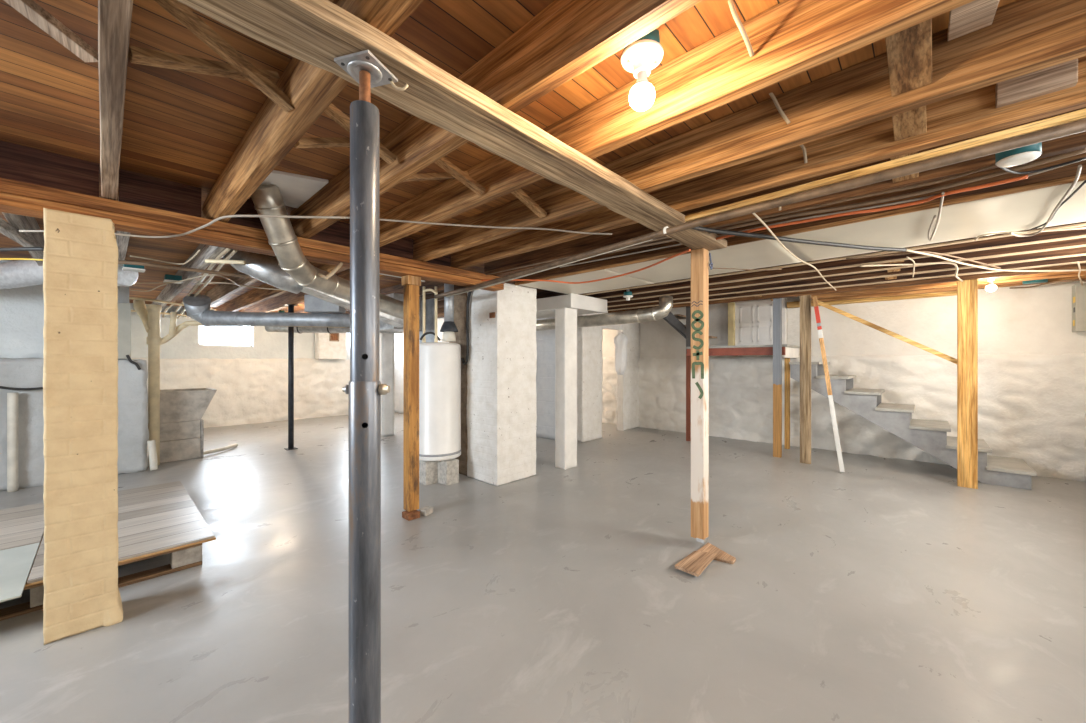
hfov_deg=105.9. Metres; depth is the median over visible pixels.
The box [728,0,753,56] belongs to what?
electrical cable
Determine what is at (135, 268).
junction box
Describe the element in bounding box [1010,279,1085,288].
electrical cable
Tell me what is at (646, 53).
bulb
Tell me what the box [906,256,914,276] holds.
electrical cable
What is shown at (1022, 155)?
junction box
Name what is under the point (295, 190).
plate
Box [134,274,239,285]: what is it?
electrical cable
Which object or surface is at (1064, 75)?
wood block
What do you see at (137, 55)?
board
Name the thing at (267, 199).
duct
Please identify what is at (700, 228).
electrical cable
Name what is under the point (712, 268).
loose wire
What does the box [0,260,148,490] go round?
furnace
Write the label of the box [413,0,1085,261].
joist
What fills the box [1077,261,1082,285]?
electrical cable
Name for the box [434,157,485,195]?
board
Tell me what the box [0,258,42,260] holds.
electrical cable
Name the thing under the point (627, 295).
lampholder
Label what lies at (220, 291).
joist
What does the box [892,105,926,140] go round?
board
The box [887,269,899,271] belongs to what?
board
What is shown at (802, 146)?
electrical cable
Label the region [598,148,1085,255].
joist
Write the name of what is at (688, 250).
electrical cable
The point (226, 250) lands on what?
electrical cable
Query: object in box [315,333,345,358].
vent box
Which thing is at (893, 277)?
board
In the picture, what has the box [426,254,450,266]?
joist blocking
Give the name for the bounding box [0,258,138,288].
flexible duct
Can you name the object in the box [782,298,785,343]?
trim
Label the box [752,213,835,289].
electrical cable
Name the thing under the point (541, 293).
joist
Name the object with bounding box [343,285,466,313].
joist
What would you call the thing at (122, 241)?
joist
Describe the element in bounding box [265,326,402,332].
duct
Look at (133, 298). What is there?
pipe
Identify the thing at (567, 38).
joist
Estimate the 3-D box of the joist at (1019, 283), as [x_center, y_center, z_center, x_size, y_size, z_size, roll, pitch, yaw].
[4.560,-0.904,4.836,2.350,0.191,0.058,0,0,43]
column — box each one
[380,333,394,435]
[555,307,576,469]
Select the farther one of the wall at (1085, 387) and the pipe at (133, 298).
the pipe at (133, 298)
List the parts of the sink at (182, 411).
stand leg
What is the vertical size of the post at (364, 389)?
2.006 m
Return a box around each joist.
[2,212,43,265]
[98,0,132,200]
[115,196,129,288]
[152,244,225,307]
[185,255,278,316]
[202,0,422,222]
[214,262,348,311]
[239,269,388,311]
[290,0,701,238]
[294,281,443,312]
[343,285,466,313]
[380,0,974,246]
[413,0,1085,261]
[434,119,1085,298]
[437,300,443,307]
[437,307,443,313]
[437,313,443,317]
[451,56,1085,268]
[484,107,1085,275]
[485,163,995,274]
[515,153,1085,282]
[536,221,1085,298]
[560,159,1085,267]
[584,226,1085,298]
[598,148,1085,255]
[603,238,1085,302]
[607,247,1085,306]
[607,256,1085,310]
[608,263,1085,312]
[811,271,1085,298]
[812,275,1085,302]
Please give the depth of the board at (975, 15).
1.10 m
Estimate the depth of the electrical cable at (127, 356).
4.57 m
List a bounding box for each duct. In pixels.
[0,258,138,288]
[183,294,349,326]
[222,249,402,327]
[251,185,402,318]
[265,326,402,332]
[536,295,672,330]
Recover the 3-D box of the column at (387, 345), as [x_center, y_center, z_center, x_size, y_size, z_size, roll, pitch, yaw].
[-2.668,0.150,6.969,0.188,2.202,0.217,0,0,43]
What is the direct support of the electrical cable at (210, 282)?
attached to the joist at (220, 291)
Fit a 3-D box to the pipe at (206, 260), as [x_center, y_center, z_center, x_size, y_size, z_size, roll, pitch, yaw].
[-2.306,-0.726,2.978,0.254,0.027,0.031,0,0,-10]
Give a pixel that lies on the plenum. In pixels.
(383, 326)
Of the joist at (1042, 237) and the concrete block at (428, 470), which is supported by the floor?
the concrete block at (428, 470)
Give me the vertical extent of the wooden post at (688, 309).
2.200 m
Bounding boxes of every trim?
[577,313,602,441]
[602,311,624,327]
[616,323,639,429]
[728,302,734,345]
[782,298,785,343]
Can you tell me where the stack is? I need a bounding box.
[133,300,344,465]
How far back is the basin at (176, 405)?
5.22 m
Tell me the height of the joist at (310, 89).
0.192 m
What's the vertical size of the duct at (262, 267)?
0.658 m
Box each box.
[118,303,130,358]
[123,264,144,272]
[163,274,182,283]
[304,295,344,312]
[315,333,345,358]
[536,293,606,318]
[995,142,1041,167]
[1022,279,1047,284]
[1072,283,1085,331]
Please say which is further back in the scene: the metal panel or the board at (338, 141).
the metal panel
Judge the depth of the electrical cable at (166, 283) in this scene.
4.47 m
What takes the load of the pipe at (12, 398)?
on the floor
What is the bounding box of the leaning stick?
[812,296,844,471]
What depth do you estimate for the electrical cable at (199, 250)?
3.06 m
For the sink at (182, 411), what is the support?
on the floor
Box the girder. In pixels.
[0,178,504,290]
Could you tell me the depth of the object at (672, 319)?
6.67 m
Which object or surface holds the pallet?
on the floor
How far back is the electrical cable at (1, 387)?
3.98 m
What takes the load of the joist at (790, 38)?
attached to the ceiling
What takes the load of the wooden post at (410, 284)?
on the brick
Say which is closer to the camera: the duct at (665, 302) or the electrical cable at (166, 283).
the electrical cable at (166, 283)
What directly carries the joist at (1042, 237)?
attached to the ceiling
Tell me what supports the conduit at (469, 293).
attached to the chimney
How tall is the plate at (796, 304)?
0.080 m
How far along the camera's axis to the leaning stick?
4.75 m
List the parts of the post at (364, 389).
screw rod, head plate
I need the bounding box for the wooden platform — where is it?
[0,481,214,583]
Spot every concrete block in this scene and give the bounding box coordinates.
[419,460,437,484]
[438,459,458,485]
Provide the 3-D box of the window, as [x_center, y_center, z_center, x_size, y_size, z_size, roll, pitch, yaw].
[-6.231,-0.525,8.050,0.060,0.450,0.860,0,0,43]
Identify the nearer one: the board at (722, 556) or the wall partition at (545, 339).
the board at (722, 556)
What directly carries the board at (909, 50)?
attached to the joist at (1023, 37)
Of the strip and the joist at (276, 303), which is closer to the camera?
the strip
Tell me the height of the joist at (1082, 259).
0.190 m
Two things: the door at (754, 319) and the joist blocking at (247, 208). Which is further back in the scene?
the door at (754, 319)
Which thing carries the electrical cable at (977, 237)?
attached to the sheet at (1026, 207)
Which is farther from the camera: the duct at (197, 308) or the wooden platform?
the duct at (197, 308)
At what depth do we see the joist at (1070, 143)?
2.20 m
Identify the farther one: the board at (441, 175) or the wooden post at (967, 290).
the wooden post at (967, 290)
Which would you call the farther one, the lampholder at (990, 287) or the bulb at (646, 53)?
the lampholder at (990, 287)
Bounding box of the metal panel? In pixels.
[419,298,434,342]
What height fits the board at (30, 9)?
0.138 m
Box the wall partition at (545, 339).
[394,317,554,439]
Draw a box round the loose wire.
[712,268,780,270]
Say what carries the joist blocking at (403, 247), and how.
on the girder
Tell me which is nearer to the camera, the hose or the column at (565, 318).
the hose
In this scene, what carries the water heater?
on the concrete block
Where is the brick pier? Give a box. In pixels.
[43,208,122,644]
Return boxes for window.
[198,326,251,346]
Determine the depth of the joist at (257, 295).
5.55 m
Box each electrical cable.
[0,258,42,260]
[0,386,42,389]
[19,215,344,237]
[126,355,140,369]
[130,249,200,264]
[130,283,169,291]
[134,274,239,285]
[162,248,230,317]
[177,249,237,318]
[195,282,281,289]
[345,217,611,234]
[481,249,690,283]
[691,226,906,251]
[716,175,1027,239]
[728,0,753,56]
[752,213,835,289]
[769,93,789,123]
[799,144,806,163]
[846,251,1000,268]
[859,262,962,281]
[906,249,1085,271]
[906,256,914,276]
[928,192,944,240]
[975,227,1085,240]
[1000,157,1085,173]
[1009,165,1081,236]
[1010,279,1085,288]
[1029,180,1085,230]
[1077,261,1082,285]
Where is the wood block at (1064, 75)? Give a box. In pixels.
[996,58,1077,107]
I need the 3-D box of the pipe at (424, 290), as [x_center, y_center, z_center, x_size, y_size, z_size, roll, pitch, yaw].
[-1.155,-0.714,4.200,0.154,0.064,0.025,0,0,0]
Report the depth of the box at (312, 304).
4.82 m
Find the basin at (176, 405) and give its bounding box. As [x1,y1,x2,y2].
[160,388,216,422]
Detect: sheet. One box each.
[0,542,39,601]
[24,534,215,587]
[515,174,1085,293]
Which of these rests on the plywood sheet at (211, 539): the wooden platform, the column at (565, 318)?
the wooden platform
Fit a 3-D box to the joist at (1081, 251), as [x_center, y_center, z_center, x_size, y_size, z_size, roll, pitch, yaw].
[2.486,-0.904,4.669,5.150,0.191,0.059,0,0,43]
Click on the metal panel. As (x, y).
(429, 303)
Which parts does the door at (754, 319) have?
panel moulding, panel moulding, panel moulding, panel moulding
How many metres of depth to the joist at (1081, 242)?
3.61 m
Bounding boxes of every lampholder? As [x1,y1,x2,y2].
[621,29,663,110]
[623,289,632,300]
[986,278,995,290]
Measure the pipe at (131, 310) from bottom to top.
0.027 m
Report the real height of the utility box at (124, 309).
0.620 m
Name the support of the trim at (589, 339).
attached to the wall partition at (545, 339)
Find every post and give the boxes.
[283,304,298,449]
[334,50,397,722]
[402,275,420,511]
[686,306,690,440]
[691,248,708,542]
[773,298,781,457]
[784,358,789,448]
[800,295,810,463]
[957,279,977,488]
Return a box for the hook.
[390,81,407,90]
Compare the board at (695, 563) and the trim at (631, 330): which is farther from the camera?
the trim at (631, 330)
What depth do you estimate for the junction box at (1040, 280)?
4.20 m
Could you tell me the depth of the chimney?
4.30 m
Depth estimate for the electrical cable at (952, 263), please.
3.34 m
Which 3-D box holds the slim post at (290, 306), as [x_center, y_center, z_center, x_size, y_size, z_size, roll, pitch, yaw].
[-3.601,0.221,5.859,0.155,2.058,0.155,0,0,43]
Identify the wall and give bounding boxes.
[131,303,349,427]
[602,281,1085,481]
[1084,387,1085,478]
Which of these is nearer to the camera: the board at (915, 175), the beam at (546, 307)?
the board at (915, 175)
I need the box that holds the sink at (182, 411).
[160,388,216,462]
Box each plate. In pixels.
[250,170,327,207]
[787,291,956,307]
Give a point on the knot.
(710, 263)
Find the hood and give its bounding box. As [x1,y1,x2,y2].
[440,321,457,341]
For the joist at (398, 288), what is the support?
attached to the ceiling
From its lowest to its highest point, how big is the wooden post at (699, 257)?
1.968 m
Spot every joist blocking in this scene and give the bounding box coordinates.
[0,140,98,196]
[119,169,200,216]
[227,199,286,229]
[308,221,349,246]
[380,237,412,258]
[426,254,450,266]
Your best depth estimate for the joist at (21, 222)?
2.64 m
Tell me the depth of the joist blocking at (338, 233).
2.90 m
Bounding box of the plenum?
[380,293,421,331]
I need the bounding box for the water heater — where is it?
[419,283,460,460]
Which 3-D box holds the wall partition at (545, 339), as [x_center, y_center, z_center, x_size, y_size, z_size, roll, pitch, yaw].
[-1.708,0.125,8.405,5.982,2.252,0.145,0,0,43]
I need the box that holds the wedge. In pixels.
[419,506,432,515]
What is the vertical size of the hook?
0.028 m
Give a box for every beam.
[177,0,726,250]
[686,344,799,357]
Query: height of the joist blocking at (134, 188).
0.193 m
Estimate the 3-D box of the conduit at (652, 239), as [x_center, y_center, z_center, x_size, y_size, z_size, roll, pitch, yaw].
[-0.151,-0.698,3.277,0.041,0.111,2.303,0,0,-45]
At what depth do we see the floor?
2.18 m
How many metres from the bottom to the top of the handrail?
0.856 m
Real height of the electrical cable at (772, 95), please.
0.155 m
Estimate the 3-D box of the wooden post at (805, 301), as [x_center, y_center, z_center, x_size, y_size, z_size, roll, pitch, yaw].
[3.224,0.150,5.036,0.115,2.200,0.040,0,0,43]
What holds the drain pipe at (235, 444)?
on the floor
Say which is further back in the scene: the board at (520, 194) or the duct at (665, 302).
the duct at (665, 302)
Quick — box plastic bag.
[614,332,627,374]
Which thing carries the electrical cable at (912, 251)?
attached to the joist at (1081, 242)
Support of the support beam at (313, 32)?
on the post at (364, 389)
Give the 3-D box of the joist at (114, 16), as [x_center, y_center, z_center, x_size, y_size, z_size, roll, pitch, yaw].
[-0.689,-0.904,0.665,4.315,0.190,0.058,0,0,43]
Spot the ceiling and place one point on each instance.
(183, 127)
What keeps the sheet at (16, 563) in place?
on the plywood sheet at (211, 539)
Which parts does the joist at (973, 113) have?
wood strip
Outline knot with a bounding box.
[709,253,712,269]
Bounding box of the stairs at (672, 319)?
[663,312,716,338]
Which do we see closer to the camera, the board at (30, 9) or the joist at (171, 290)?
the board at (30, 9)
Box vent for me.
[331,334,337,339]
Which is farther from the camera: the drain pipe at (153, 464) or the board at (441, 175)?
the drain pipe at (153, 464)
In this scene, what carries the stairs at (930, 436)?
on the floor
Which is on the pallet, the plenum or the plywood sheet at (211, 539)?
the plywood sheet at (211, 539)
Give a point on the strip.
(6, 229)
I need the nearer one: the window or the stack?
the stack
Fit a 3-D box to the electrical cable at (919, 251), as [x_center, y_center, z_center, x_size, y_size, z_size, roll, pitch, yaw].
[3.145,-0.795,3.194,1.571,0.011,0.293,0,0,-11]
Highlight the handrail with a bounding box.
[817,300,956,363]
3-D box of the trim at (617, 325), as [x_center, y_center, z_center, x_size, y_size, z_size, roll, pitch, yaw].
[1.146,-0.804,7.138,0.120,0.389,0.850,0,0,43]
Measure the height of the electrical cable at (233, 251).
0.025 m
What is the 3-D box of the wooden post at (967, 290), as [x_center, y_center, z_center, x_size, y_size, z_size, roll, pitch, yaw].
[4.216,0.221,4.074,0.140,2.058,0.040,0,0,43]
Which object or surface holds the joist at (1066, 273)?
attached to the ceiling
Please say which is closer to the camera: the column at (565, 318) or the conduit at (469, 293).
the conduit at (469, 293)
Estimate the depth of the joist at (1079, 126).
1.71 m
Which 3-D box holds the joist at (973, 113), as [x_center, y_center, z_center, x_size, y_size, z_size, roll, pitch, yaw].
[0.739,-0.878,2.191,4.315,0.242,0.128,0,0,43]
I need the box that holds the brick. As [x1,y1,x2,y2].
[402,510,419,520]
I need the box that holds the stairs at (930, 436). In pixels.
[789,362,1036,489]
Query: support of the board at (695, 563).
on the board at (722, 556)
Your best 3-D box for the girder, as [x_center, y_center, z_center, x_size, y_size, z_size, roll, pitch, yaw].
[-2.196,-0.745,2.103,0.183,0.116,5.170,0,0,43]
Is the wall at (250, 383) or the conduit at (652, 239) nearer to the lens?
the conduit at (652, 239)
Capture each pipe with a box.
[0,247,43,251]
[7,392,18,491]
[118,260,255,278]
[129,297,215,309]
[131,310,186,316]
[147,440,157,469]
[204,443,237,454]
[205,259,245,263]
[423,289,437,294]
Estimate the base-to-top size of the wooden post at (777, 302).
2.200 m
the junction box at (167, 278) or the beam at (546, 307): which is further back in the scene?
the beam at (546, 307)
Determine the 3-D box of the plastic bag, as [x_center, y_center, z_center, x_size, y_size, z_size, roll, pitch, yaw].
[1.371,-0.201,7.215,0.259,0.887,0.081,0,0,6]
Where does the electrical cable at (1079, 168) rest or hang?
attached to the sheet at (1026, 207)
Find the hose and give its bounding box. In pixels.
[420,332,440,340]
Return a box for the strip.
[0,218,43,254]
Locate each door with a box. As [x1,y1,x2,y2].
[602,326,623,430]
[735,300,772,345]
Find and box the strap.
[318,262,342,279]
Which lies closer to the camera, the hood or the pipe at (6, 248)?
the pipe at (6, 248)
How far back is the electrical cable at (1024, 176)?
2.07 m
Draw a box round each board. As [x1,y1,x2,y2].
[4,0,97,61]
[128,46,279,84]
[154,0,293,111]
[295,137,380,147]
[324,103,396,163]
[403,171,468,181]
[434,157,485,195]
[512,189,546,217]
[675,551,715,576]
[697,542,735,563]
[885,18,931,96]
[885,276,896,279]
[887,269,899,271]
[890,151,918,182]
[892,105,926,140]
[947,0,999,40]
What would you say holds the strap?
hanging from the duct at (267, 199)
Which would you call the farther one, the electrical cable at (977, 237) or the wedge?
the wedge
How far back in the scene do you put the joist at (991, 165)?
2.05 m
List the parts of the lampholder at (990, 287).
bulb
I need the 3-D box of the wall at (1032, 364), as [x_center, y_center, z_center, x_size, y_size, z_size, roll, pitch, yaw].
[1.608,0.125,8.232,11.500,2.250,0.381,0,0,43]
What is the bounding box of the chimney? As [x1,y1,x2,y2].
[449,283,536,485]
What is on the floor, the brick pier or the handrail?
the brick pier
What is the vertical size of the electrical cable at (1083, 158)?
0.010 m
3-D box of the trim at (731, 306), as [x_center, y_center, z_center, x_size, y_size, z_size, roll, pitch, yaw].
[3.051,-0.589,6.626,0.090,0.722,0.085,0,0,43]
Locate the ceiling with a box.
[0,0,1017,312]
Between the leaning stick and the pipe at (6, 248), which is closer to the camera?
the pipe at (6, 248)
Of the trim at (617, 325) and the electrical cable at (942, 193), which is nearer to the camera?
the electrical cable at (942, 193)
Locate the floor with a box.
[0,412,1085,722]
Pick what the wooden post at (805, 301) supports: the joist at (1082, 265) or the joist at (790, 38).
the joist at (1082, 265)
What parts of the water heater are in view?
tank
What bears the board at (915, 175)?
attached to the joist at (1070, 143)
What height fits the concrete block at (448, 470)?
0.240 m
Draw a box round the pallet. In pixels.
[0,543,201,620]
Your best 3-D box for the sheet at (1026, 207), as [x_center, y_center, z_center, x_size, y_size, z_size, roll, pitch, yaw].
[1.590,-0.796,3.104,4.280,0.023,0.935,0,0,43]
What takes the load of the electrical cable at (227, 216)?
attached to the girder
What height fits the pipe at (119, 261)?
0.027 m
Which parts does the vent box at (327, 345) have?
vent frame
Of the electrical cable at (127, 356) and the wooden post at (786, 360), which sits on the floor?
the wooden post at (786, 360)
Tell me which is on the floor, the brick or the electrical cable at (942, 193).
the brick
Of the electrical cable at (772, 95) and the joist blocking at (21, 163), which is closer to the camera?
the electrical cable at (772, 95)
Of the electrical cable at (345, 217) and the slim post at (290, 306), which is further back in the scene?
the slim post at (290, 306)
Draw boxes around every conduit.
[446,239,652,296]
[461,291,471,363]
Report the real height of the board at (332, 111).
0.149 m
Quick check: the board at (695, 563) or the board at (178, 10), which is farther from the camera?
the board at (695, 563)
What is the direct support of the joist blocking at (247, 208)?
on the girder
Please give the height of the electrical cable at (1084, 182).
0.010 m

